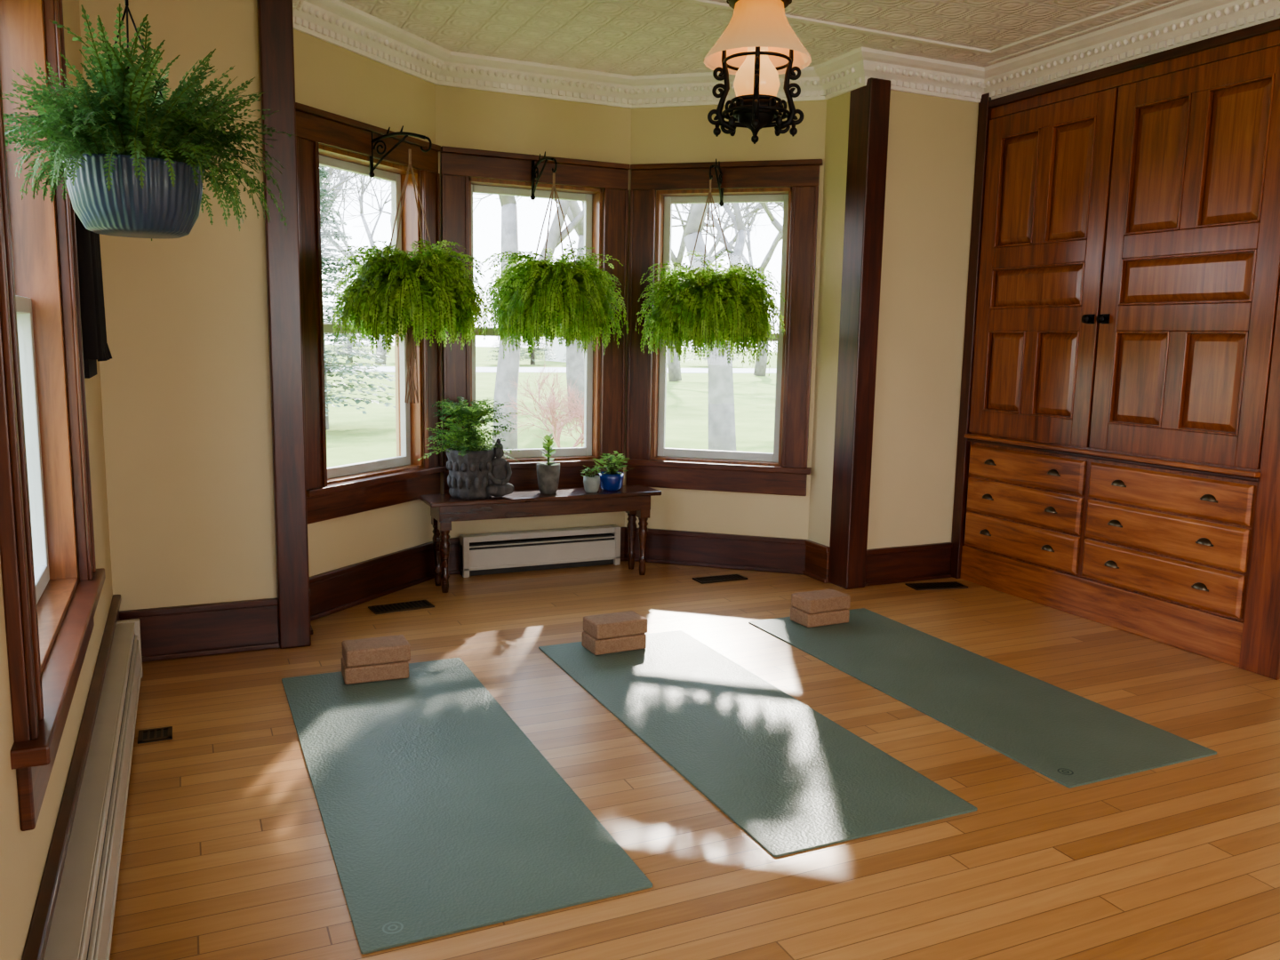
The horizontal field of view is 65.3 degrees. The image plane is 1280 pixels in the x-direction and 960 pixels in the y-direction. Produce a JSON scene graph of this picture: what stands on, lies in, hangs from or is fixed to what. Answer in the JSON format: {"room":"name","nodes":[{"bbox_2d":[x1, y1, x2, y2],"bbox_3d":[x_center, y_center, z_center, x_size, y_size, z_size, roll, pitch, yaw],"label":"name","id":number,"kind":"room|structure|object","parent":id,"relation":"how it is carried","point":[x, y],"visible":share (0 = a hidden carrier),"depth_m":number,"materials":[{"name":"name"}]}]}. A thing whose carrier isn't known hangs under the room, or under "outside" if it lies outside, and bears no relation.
{"room":"exercise studio","nodes":[
{"label":"exercise studio","id":0,"kind":"room"},
{"bbox_2d":[0,0,112,959],"bbox_3d":[-0.574,-0.120,0.440,0.160,2.460,6.500,-3,9,-24],"label":"wall","id":1,"kind":"structure","parent":0,"point":[23,854],"depth_m":1.77,"materials":[{"name":"beige paint"}]},
{"bbox_2d":[0,0,78,673],"bbox_3d":[-1.253,-0.377,1.911,0.160,1.431,0.982,-3,9,-24],"label":"window","id":2,"kind":"structure","parent":1,"relation":"in","point":[22,40],"depth_m":2.34,"materials":[{"name":"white wood"}]},
{"bbox_2d":[0,0,95,742],"bbox_3d":[-1.161,-0.438,1.944,0.040,1.565,1.220,-3,9,-24],"label":"window frame","id":3,"kind":"structure","parent":1,"relation":"attached to","point":[16,546],"depth_m":1.52,"materials":[{"name":"brown wood"}]},
{"bbox_2d":[10,568,105,831],"bbox_3d":[-1.194,0.389,2.053,0.100,0.145,1.250,-3,9,-24],"label":"window sill","id":4,"kind":"structure","parent":1,"relation":"attached to","point":[33,760],"depth_m":1.75,"materials":[{"name":"brown wood"}]},
{"bbox_2d":[21,594,120,959],"bbox_3d":[-0.507,0.970,0.635,0.030,0.250,6.500,-3,9,-24],"label":"baseboard","id":5,"kind":"structure","parent":1,"relation":"attached to","point":[36,940],"depth_m":1.94,"materials":[{"name":"brown wood"}]},
{"bbox_2d":[43,618,142,959],"bbox_3d":[-0.460,0.997,0.616,0.079,0.203,6.220,-3,9,-24],"label":"baseboard heater","id":6,"kind":"object","parent":1,"relation":"attached to","point":[84,914],"visible":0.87,"depth_m":2.08,"materials":[{"name":"metal"}]},
{"bbox_2d":[74,211,111,378],"bbox_3d":[-1.519,-0.568,2.759,0.072,0.560,0.300,-3,9,-24],"label":"wall hanging","id":7,"kind":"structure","parent":1,"relation":"attached to","point":[95,347],"depth_m":2.65,"materials":[{"name":"black fabric"}]},
{"bbox_2d":[292,0,1279,108],"bbox_3d":[1.073,-1.422,1.519,3.835,0.125,7.430,-3,9,-24],"label":"trim","id":8,"kind":"structure","parent":1,"relation":"attached to","point":[336,22],"depth_m":4.51,"materials":[{"name":"paint"}]},
{"bbox_2d":[79,0,277,610],"bbox_3d":[-1.687,-0.595,3.639,0.815,2.460,0.310,-3,9,-24],"label":"wall","id":9,"kind":"structure","parent":0,"point":[185,384],"depth_m":3.54,"materials":[{"name":"beige paint"}]},
{"bbox_2d":[119,597,279,662],"bbox_3d":[-1.613,0.550,3.657,0.550,0.190,0.030,-3,9,-24],"label":"baseboard","id":10,"kind":"structure","parent":9,"relation":"attached to","point":[204,629],"depth_m":3.66,"materials":[{"name":"brown wood"}]},
{"bbox_2d":[257,0,311,648],"bbox_3d":[-1.313,-0.546,3.683,0.112,2.365,0.155,-3,9,-24],"label":"trim","id":11,"kind":"structure","parent":9,"relation":"attached to","point":[275,17],"depth_m":3.61,"materials":[{"name":"brown wood"}]},
{"bbox_2d":[309,588,312,634],"bbox_3d":[-1.343,0.510,4.014,0.030,0.180,0.200,-3,9,-24],"label":"baseboard","id":12,"kind":"structure","parent":9,"relation":"attached to","point":[311,628],"depth_m":3.94,"materials":[{"name":"brown wood"}]},
{"bbox_2d":[293,29,435,576],"bbox_3d":[-1.248,-0.696,4.405,0.160,2.460,1.084,5,9,24],"label":"wall","id":13,"kind":"structure","parent":0,"point":[329,77],"depth_m":4.32,"materials":[{"name":"beige paint"}]},
{"bbox_2d":[318,144,423,484],"bbox_3d":[-1.242,-0.703,4.416,0.160,1.391,0.692,5,9,24],"label":"window","id":14,"kind":"structure","parent":13,"relation":"in","point":[411,231],"depth_m":4.62,"materials":[{"name":"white wood"}]},
{"bbox_2d":[309,541,434,621],"bbox_3d":[-1.183,0.440,4.526,0.030,0.180,0.964,5,9,24],"label":"baseboard","id":15,"kind":"structure","parent":13,"relation":"attached to","point":[341,588],"depth_m":4.46,"materials":[{"name":"brown wood"}]},
{"bbox_2d":[306,465,445,524],"bbox_3d":[-1.188,0.055,4.481,0.100,0.145,0.930,5,9,24],"label":"window sill","id":16,"kind":"structure","parent":13,"relation":"attached to","point":[338,500],"depth_m":4.41,"materials":[{"name":"brown wood"}]},
{"bbox_2d":[331,125,493,403],"bbox_3d":[-0.957,-0.902,4.143,0.652,1.164,0.647,2,8,6],"label":"hanging fern","id":17,"kind":"object","parent":13,"relation":"hanging from","point":[404,292],"visible":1,"depth_m":4.00,"materials":[{"name":"green plant"}]},
{"bbox_2d":[379,275,436,281],"bbox_3d":[-0.955,-0.766,4.157,0.280,0.150,0.280,-3,9,-24],"label":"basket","id":18,"kind":"object","parent":17,"relation":"on","point":[382,278],"depth_m":4.01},
{"bbox_2d":[435,84,631,538],"bbox_3d":[-0.552,-0.779,5.085,1.120,2.460,0.160,-3,9,-24],"label":"wall","id":19,"kind":"structure","parent":0,"point":[465,118],"depth_m":4.91,"materials":[{"name":"beige paint"}]},
{"bbox_2d":[443,458,625,494],"bbox_3d":[-0.533,-0.024,5.119,0.960,0.145,0.100,-3,9,-24],"label":"window sill","id":20,"kind":"structure","parent":19,"relation":"attached to","point":[524,476],"depth_m":5.11,"materials":[{"name":"brown wood"}]},
{"bbox_2d":[468,176,602,462],"bbox_3d":[-0.552,-0.785,5.084,0.702,1.391,0.160,-3,9,-24],"label":"window","id":21,"kind":"structure","parent":19,"relation":"in","point":[597,193],"depth_m":5.12,"materials":[{"name":"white wood"}]},
{"bbox_2d":[448,527,624,575],"bbox_3d":[-0.534,0.362,5.160,1.000,0.180,0.030,-3,9,-24],"label":"baseboard","id":22,"kind":"structure","parent":19,"relation":"attached to","point":[454,550],"depth_m":4.98,"materials":[{"name":"brown wood"}]},
{"bbox_2d":[480,151,628,358],"bbox_3d":[-0.389,-1.043,4.631,0.698,1.001,0.666,0,8,-8],"label":"hanging fern","id":23,"kind":"object","parent":19,"relation":"hanging from","point":[545,297],"visible":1,"depth_m":4.49,"materials":[{"name":"green plant"}]},
{"bbox_2d":[109,560,1279,959],"bbox_3d":[1.194,1.011,1.886,4.555,0.120,7.730,-3,9,-24],"label":"floor","id":24,"kind":"structure","parent":0,"point":[227,854],"depth_m":2.53,"materials":[{"name":"brown wood"}]},
{"bbox_2d":[137,726,172,743],"bbox_3d":[-1.424,0.749,2.935,0.090,0.006,0.090,-3,9,-24],"label":"floor vent","id":25,"kind":"object","parent":24,"relation":"in","point":[164,733],"visible":1,"depth_m":2.93,"materials":[{"name":"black metal"}]},
{"bbox_2d":[368,600,434,614],"bbox_3d":[-1.041,0.553,4.360,0.260,0.006,0.120,-4,9,-30],"label":"floor vent","id":26,"kind":"object","parent":24,"relation":"in","point":[388,608],"visible":1,"depth_m":4.36,"materials":[{"name":"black metal"}]},
{"bbox_2d":[281,657,652,954],"bbox_3d":[-0.600,0.783,2.800,0.620,0.006,1.675,-3,9,-24],"label":"yoga mat","id":27,"kind":"object","parent":24,"relation":"on","point":[440,815],"visible":0.99,"depth_m":2.49,"materials":[{"name":"green rubber"}]},
{"bbox_2d":[341,657,408,684],"bbox_3d":[-0.919,0.651,3.464,0.215,0.058,0.135,-2,9,-22],"label":"block","id":28,"kind":"object","parent":27,"relation":"on","point":[393,670],"depth_m":3.40,"materials":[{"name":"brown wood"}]},
{"bbox_2d":[341,634,410,667],"bbox_3d":[-0.914,0.592,3.462,0.215,0.058,0.135,-2,9,-23],"label":"block","id":29,"kind":"object","parent":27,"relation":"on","point":[356,652],"visible":1,"depth_m":3.42,"materials":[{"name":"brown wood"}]},
{"bbox_2d":[459,524,620,577],"bbox_3d":[-0.500,0.358,5.109,0.840,0.203,0.079,-3,9,-24],"label":"baseboard heater","id":30,"kind":"object","parent":24,"relation":"on","point":[481,554],"visible":1,"depth_m":5.07,"materials":[{"name":"metal"}]},
{"bbox_2d":[419,484,661,592],"bbox_3d":[-0.471,0.277,4.873,1.155,0.432,0.245,-3,9,-24],"label":"wooden bench","id":31,"kind":"object","parent":24,"relation":"on","point":[635,500],"visible":1,"depth_m":4.75,"materials":[{"name":"brown wood"}]},
{"bbox_2d":[418,396,520,499],"bbox_3d":[-0.797,-0.149,4.648,0.446,0.462,0.439,6,9,30],"label":"potted fern","id":32,"kind":"object","parent":31,"relation":"on","point":[475,473],"visible":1,"depth_m":4.61,"materials":[{"name":"green plant"}]},
{"bbox_2d":[446,446,495,499],"bbox_3d":[-0.791,-0.035,4.681,0.235,0.225,0.235,-3,9,-24],"label":"pot","id":33,"kind":"object","parent":32,"relation":"on","point":[471,476],"depth_m":4.60,"materials":[{"name":"stone"}]},
{"bbox_2d":[536,432,559,494],"bbox_3d":[-0.441,-0.083,4.830,0.118,0.291,0.116,-3,9,-24],"label":"potted succulent","id":34,"kind":"object","parent":31,"relation":"on","point":[548,473],"visible":1,"depth_m":4.80,"materials":[{"name":"green plant"}]},
{"bbox_2d":[536,462,559,494],"bbox_3d":[-0.443,-0.008,4.840,0.116,0.140,0.116,-3,9,-24],"label":"pot","id":35,"kind":"object","parent":34,"relation":"on","point":[548,473],"depth_m":4.80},
{"bbox_2d":[580,464,607,492],"bbox_3d":[-0.229,-0.008,4.895,0.136,0.132,0.104,1,8,0],"label":"potted plant","id":36,"kind":"object","parent":31,"relation":"on","point":[591,483],"visible":1,"depth_m":4.87,"materials":[{"name":"green plant"}]},
{"bbox_2d":[592,450,631,490],"bbox_3d":[-0.145,-0.049,4.981,0.211,0.193,0.220,-3,9,-24],"label":"potted plant","id":37,"kind":"object","parent":31,"relation":"on","point":[612,480],"visible":0.98,"depth_m":4.94,"materials":[{"name":"green plant"}]},
{"bbox_2d":[692,574,747,583],"bbox_3d":[0.399,0.492,4.981,0.260,0.006,0.100,-3,9,-24],"label":"floor vent","id":38,"kind":"object","parent":24,"relation":"in","point":[730,577],"visible":1,"depth_m":4.97,"materials":[{"name":"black metal"}]},
{"bbox_2d":[538,630,977,856],"bbox_3d":[0.239,0.743,3.195,0.612,0.006,1.690,-3,9,-24],"label":"yoga mat","id":39,"kind":"object","parent":24,"relation":"on","point":[795,780],"visible":0.98,"depth_m":2.91,"materials":[{"name":"green rubber"}]},
{"bbox_2d":[581,631,646,655],"bbox_3d":[-0.100,0.614,3.830,0.215,0.058,0.135,-3,9,-26],"label":"block","id":40,"kind":"object","parent":39,"relation":"on","point":[633,642],"depth_m":3.77,"materials":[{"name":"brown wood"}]},
{"bbox_2d":[583,610,647,639],"bbox_3d":[-0.095,0.555,3.828,0.215,0.058,0.135,-3,9,-27],"label":"block","id":41,"kind":"object","parent":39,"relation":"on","point":[621,623],"visible":1,"depth_m":3.78,"materials":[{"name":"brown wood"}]},
{"bbox_2d":[905,581,967,590],"bbox_3d":[1.462,0.521,4.920,0.280,0.006,0.110,-1,8,-13],"label":"floor vent","id":42,"kind":"object","parent":24,"relation":"in","point":[948,584],"visible":1,"depth_m":4.91,"materials":[{"name":"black metal"}]},
{"bbox_2d":[748,608,1216,788],"bbox_3d":[1.081,0.703,3.585,0.600,0.006,1.695,-3,9,-24],"label":"yoga mat","id":43,"kind":"object","parent":24,"relation":"on","point":[1069,739],"visible":1,"depth_m":3.32,"materials":[{"name":"green rubber"}]},
{"bbox_2d":[790,607,849,627],"bbox_3d":[0.762,0.572,4.238,0.215,0.058,0.135,-3,9,-26],"label":"block","id":44,"kind":"object","parent":43,"relation":"on","point":[807,620],"depth_m":4.18,"materials":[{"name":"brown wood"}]},
{"bbox_2d":[950,18,1279,679],"bbox_3d":[2.137,-0.570,4.286,0.444,2.370,1.695,-3,9,-24],"label":"tall cabinet","id":45,"kind":"object","parent":24,"relation":"on","point":[1118,454],"visible":1,"depth_m":4.09,"materials":[{"name":"brown wood"}]},
{"bbox_2d":[624,100,826,539],"bbox_3d":[0.429,-0.773,5.167,1.100,2.460,0.160,3,8,15],"label":"wall","id":46,"kind":"structure","parent":0,"point":[667,134],"depth_m":5.05,"materials":[{"name":"beige paint"}]},
{"bbox_2d":[295,102,823,489],"bbox_3d":[-0.248,-0.746,4.448,1.888,1.525,1.582,3,8,15],"label":"window frame","id":47,"kind":"structure","parent":46,"relation":"attached to","point":[802,175],"depth_m":4.89,"materials":[{"name":"brown wood"}]},
{"bbox_2d":[635,159,785,375],"bbox_3d":[0.332,-1.017,4.730,0.711,1.053,0.700,8,10,39],"label":"hanging fern","id":48,"kind":"object","parent":46,"relation":"hanging from","point":[705,307],"visible":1,"depth_m":4.58,"materials":[{"name":"green plant"}]},
{"bbox_2d":[624,527,807,575],"bbox_3d":[0.383,0.368,5.237,0.980,0.180,0.030,3,8,15],"label":"baseboard","id":49,"kind":"structure","parent":46,"relation":"attached to","point":[671,547],"depth_m":5.22,"materials":[{"name":"brown wood"}]},
{"bbox_2d":[625,458,811,495],"bbox_3d":[0.399,-0.017,5.195,0.971,0.145,0.100,3,8,15],"label":"window sill","id":50,"kind":"structure","parent":46,"relation":"attached to","point":[780,480],"depth_m":5.17,"materials":[{"name":"brown wood"}]},
{"bbox_2d":[650,187,791,465],"bbox_3d":[0.425,-0.778,5.168,0.692,1.391,0.160,3,8,15],"label":"window","id":51,"kind":"structure","parent":46,"relation":"in","point":[660,195],"depth_m":5.14,"materials":[{"name":"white wood"}]},
{"bbox_2d":[339,0,1190,76],"bbox_3d":[1.206,-1.539,1.602,4.555,0.112,7.900,-3,9,-24],"label":"ceiling","id":52,"kind":"structure","parent":0,"point":[628,37],"depth_m":4.10,"materials":[{"name":"paint"}]},
{"bbox_2d":[1,0,297,240],"bbox_3d":[-0.896,-1.000,1.773,0.536,1.105,0.543,5,9,28],"label":"hanging fern","id":53,"kind":"object","parent":52,"relation":"hanging from","point":[131,167],"visible":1,"depth_m":1.73,"materials":[{"name":"green plant"}]},
{"bbox_2d":[63,153,204,239],"bbox_3d":[-0.923,-0.513,1.831,0.233,0.125,0.233,-3,9,-24],"label":"ribbed pot","id":54,"kind":"object","parent":53,"relation":"on","point":[160,210],"depth_m":1.75,"materials":[{"name":"blue ceramic"}]},
{"bbox_2d":[704,0,811,143],"bbox_3d":[0.354,-1.370,2.980,0.323,0.665,0.323,-3,9,-24],"label":"pendant lamp","id":55,"kind":"object","parent":52,"relation":"hanging from","point":[758,44],"visible":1,"depth_m":2.96,"materials":[{"name":"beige glass"}]},
{"bbox_2d":[791,588,850,613],"bbox_3d":[0.767,0.513,4.236,0.215,0.058,0.135,-3,9,-28],"label":"block","id":56,"kind":"object","parent":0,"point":[824,600],"visible":1,"depth_m":4.19,"materials":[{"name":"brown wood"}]},
{"bbox_2d":[808,89,979,586],"bbox_3d":[1.495,-0.741,5.083,1.220,2.460,0.310,-3,9,-24],"label":"wall","id":57,"kind":"structure","parent":0,"point":[932,140],"depth_m":4.85,"materials":[{"name":"beige paint"}]},
{"bbox_2d":[803,539,830,583],"bbox_3d":[0.886,0.407,5.026,0.030,0.180,0.200,-3,9,-24],"label":"baseboard","id":58,"kind":"structure","parent":57,"relation":"attached to","point":[817,555],"depth_m":5.01,"materials":[{"name":"brown wood"}]},
{"bbox_2d":[828,77,890,589],"bbox_3d":[1.037,-0.654,4.750,0.115,2.365,0.155,-3,9,-24],"label":"trim","id":59,"kind":"structure","parent":57,"relation":"attached to","point":[869,104],"depth_m":4.69,"materials":[{"name":"brown wood"}]},
{"bbox_2d":[864,542,952,586],"bbox_3d":[1.344,0.420,5.000,0.540,0.180,0.030,-3,9,-24],"label":"baseboard","id":60,"kind":"structure","parent":57,"relation":"attached to","point":[915,563],"depth_m":4.99,"materials":[{"name":"brown wood"}]},
{"label":"outside","id":61,"kind":"structure","parent":0,"visible":0},
{"bbox_2d":[326,366,775,373],"bbox_3d":[-8.779,-6.092,55.048,150.000,0.020,8.000,-3,9,-24],"label":"street","id":62,"kind":"structure","parent":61,"point":[388,369],"depth_m":56.84,"materials":[{"name":"grey asphalt"}]},
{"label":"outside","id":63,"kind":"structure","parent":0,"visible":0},
{"bbox_2d":[325,344,776,467],"bbox_3d":[-11.270,-6.772,60.466,150.000,0.250,200.000,-3,9,-24],"label":"lawn","id":64,"kind":"structure","parent":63,"point":[352,436],"depth_m":25.33,"materials":[{"name":"green plant"}]},
{"bbox_2d":[319,166,377,215],"bbox_3d":[-12.305,-8.504,31.888,5.700,11.180,12.220,5,9,25],"label":"bare tree","id":65,"kind":"object","parent":64,"relation":"on","point":[331,170],"visible":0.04,"depth_m":34.08,"materials":[{"name":"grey plant"}]},
{"bbox_2d":[325,304,375,362],"bbox_3d":[-17.875,-9.292,61.438,4.482,4.167,4.195,1,8,1],"label":"evergreen tree","id":66,"kind":"object","parent":64,"relation":"on","point":[349,347],"visible":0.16,"depth_m":61.53,"materials":[{"name":"green plant"}]},
{"bbox_2d":[319,167,391,364],"bbox_3d":[-17.316,-14.872,60.216,7.981,15.653,17.108,4,9,20],"label":"bare tree","id":67,"kind":"object","parent":64,"relation":"on","point":[380,349],"visible":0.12,"depth_m":60.33,"materials":[{"name":"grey plant"}]},
{"bbox_2d":[320,167,391,227],"bbox_3d":[-15.324,-11.556,41.098,7.410,14.535,15.886,2,8,4],"label":"bare tree","id":68,"kind":"object","parent":64,"relation":"on","point":[344,175],"visible":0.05,"depth_m":43.30,"materials":[{"name":"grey plant"}]},
{"bbox_2d":[319,165,395,429],"bbox_3d":[-6.106,-3.560,18.917,3.735,5.208,3.496,2,8,6],"label":"evergreen tree","id":69,"kind":"object","parent":64,"relation":"on","point":[328,366],"visible":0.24,"depth_m":18.83,"materials":[{"name":"green plant"}]},
{"bbox_2d":[483,336,529,361],"bbox_3d":[-8.443,-8.911,63.707,3.361,3.125,3.146,1,8,-3],"label":"evergreen tree","id":70,"kind":"object","parent":64,"relation":"on","point":[497,347],"visible":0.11,"depth_m":63.56,"materials":[{"name":"green plant"}]},
{"bbox_2d":[472,193,584,371],"bbox_3d":[-2.559,-8.150,30.679,5.700,11.180,12.220,-5,10,-36],"label":"bare tree","id":71,"kind":"object","parent":64,"relation":"on","point":[476,194],"visible":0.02,"depth_m":32.08,"materials":[{"name":"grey plant"}]},
{"bbox_2d":[520,336,558,364],"bbox_3d":[-7.044,-9.380,65.336,3.671,3.646,3.922,-3,9,-27],"label":"evergreen tree","id":72,"kind":"object","parent":64,"relation":"on","point":[533,354],"visible":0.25,"depth_m":65.41,"materials":[{"name":"green plant"}]},
{"bbox_2d":[503,360,584,447],"bbox_3d":[-0.753,-0.497,10.924,1.473,1.640,1.341,-2,9,-18],"label":"shrub","id":73,"kind":"object","parent":64,"relation":"on","point":[552,404],"visible":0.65,"depth_m":10.79,"materials":[{"name":"plant"}]},
{"bbox_2d":[566,200,584,417],"bbox_3d":[-1.849,-6.822,21.569,12.220,11.180,5.700,4,9,21],"label":"bare tree","id":74,"kind":"object","parent":64,"relation":"on","point":[574,359],"visible":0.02,"depth_m":23.29,"materials":[{"name":"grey plant"}]},
{"bbox_2d":[544,336,667,363],"bbox_3d":[-2.547,-11.821,77.061,8.600,5.400,6.600,-3,9,-24],"label":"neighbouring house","id":75,"kind":"structure","parent":64,"relation":"on","point":[558,349],"depth_m":75.82,"materials":[{"name":"white"}]},
{"bbox_2d":[492,194,720,449],"bbox_3d":[-2.187,-6.420,14.206,7.868,12.405,7.864,4,8,18],"label":"bare tree","id":76,"kind":"object","parent":64,"relation":"on","point":[508,367],"visible":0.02,"depth_m":14.94,"materials":[{"name":"grey plant"}]},
{"bbox_2d":[672,203,746,451],"bbox_3d":[1.200,-4.828,13.483,7.778,9.581,6.701,8,11,41],"label":"bare tree","id":77,"kind":"object","parent":64,"relation":"on","point":[722,435],"visible":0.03,"depth_m":11.88,"materials":[{"name":"grey plant"}]},
{"bbox_2d":[681,346,743,360],"bbox_3d":[5.220,-10.301,69.713,5.042,4.688,4.720,7,10,37],"label":"evergreen tree","id":78,"kind":"object","parent":64,"relation":"on","point":[733,356],"visible":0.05,"depth_m":69.81,"materials":[{"name":"green plant"}]},
{"bbox_2d":[667,202,783,381],"bbox_3d":[2.787,-10.842,42.409,6.840,13.417,14.664,9,11,44],"label":"bare tree","id":79,"kind":"object","parent":64,"relation":"on","point":[675,374],"visible":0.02,"depth_m":44.02,"materials":[{"name":"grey plant"}]},
{"bbox_2d":[672,202,783,375],"bbox_3d":[7.592,-12.897,53.541,15.886,14.535,7.410,7,10,36],"label":"bare tree","id":80,"kind":"object","parent":64,"relation":"on","point":[760,368],"visible":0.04,"depth_m":52.99,"materials":[{"name":"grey plant"}]},
{"bbox_2d":[760,202,783,235],"bbox_3d":[4.546,-7.769,28.930,5.700,11.180,12.220,7,10,36],"label":"bare tree","id":81,"kind":"object","parent":64,"relation":"on","point":[778,226],"visible":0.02,"depth_m":27.31,"materials":[{"name":"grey plant"}]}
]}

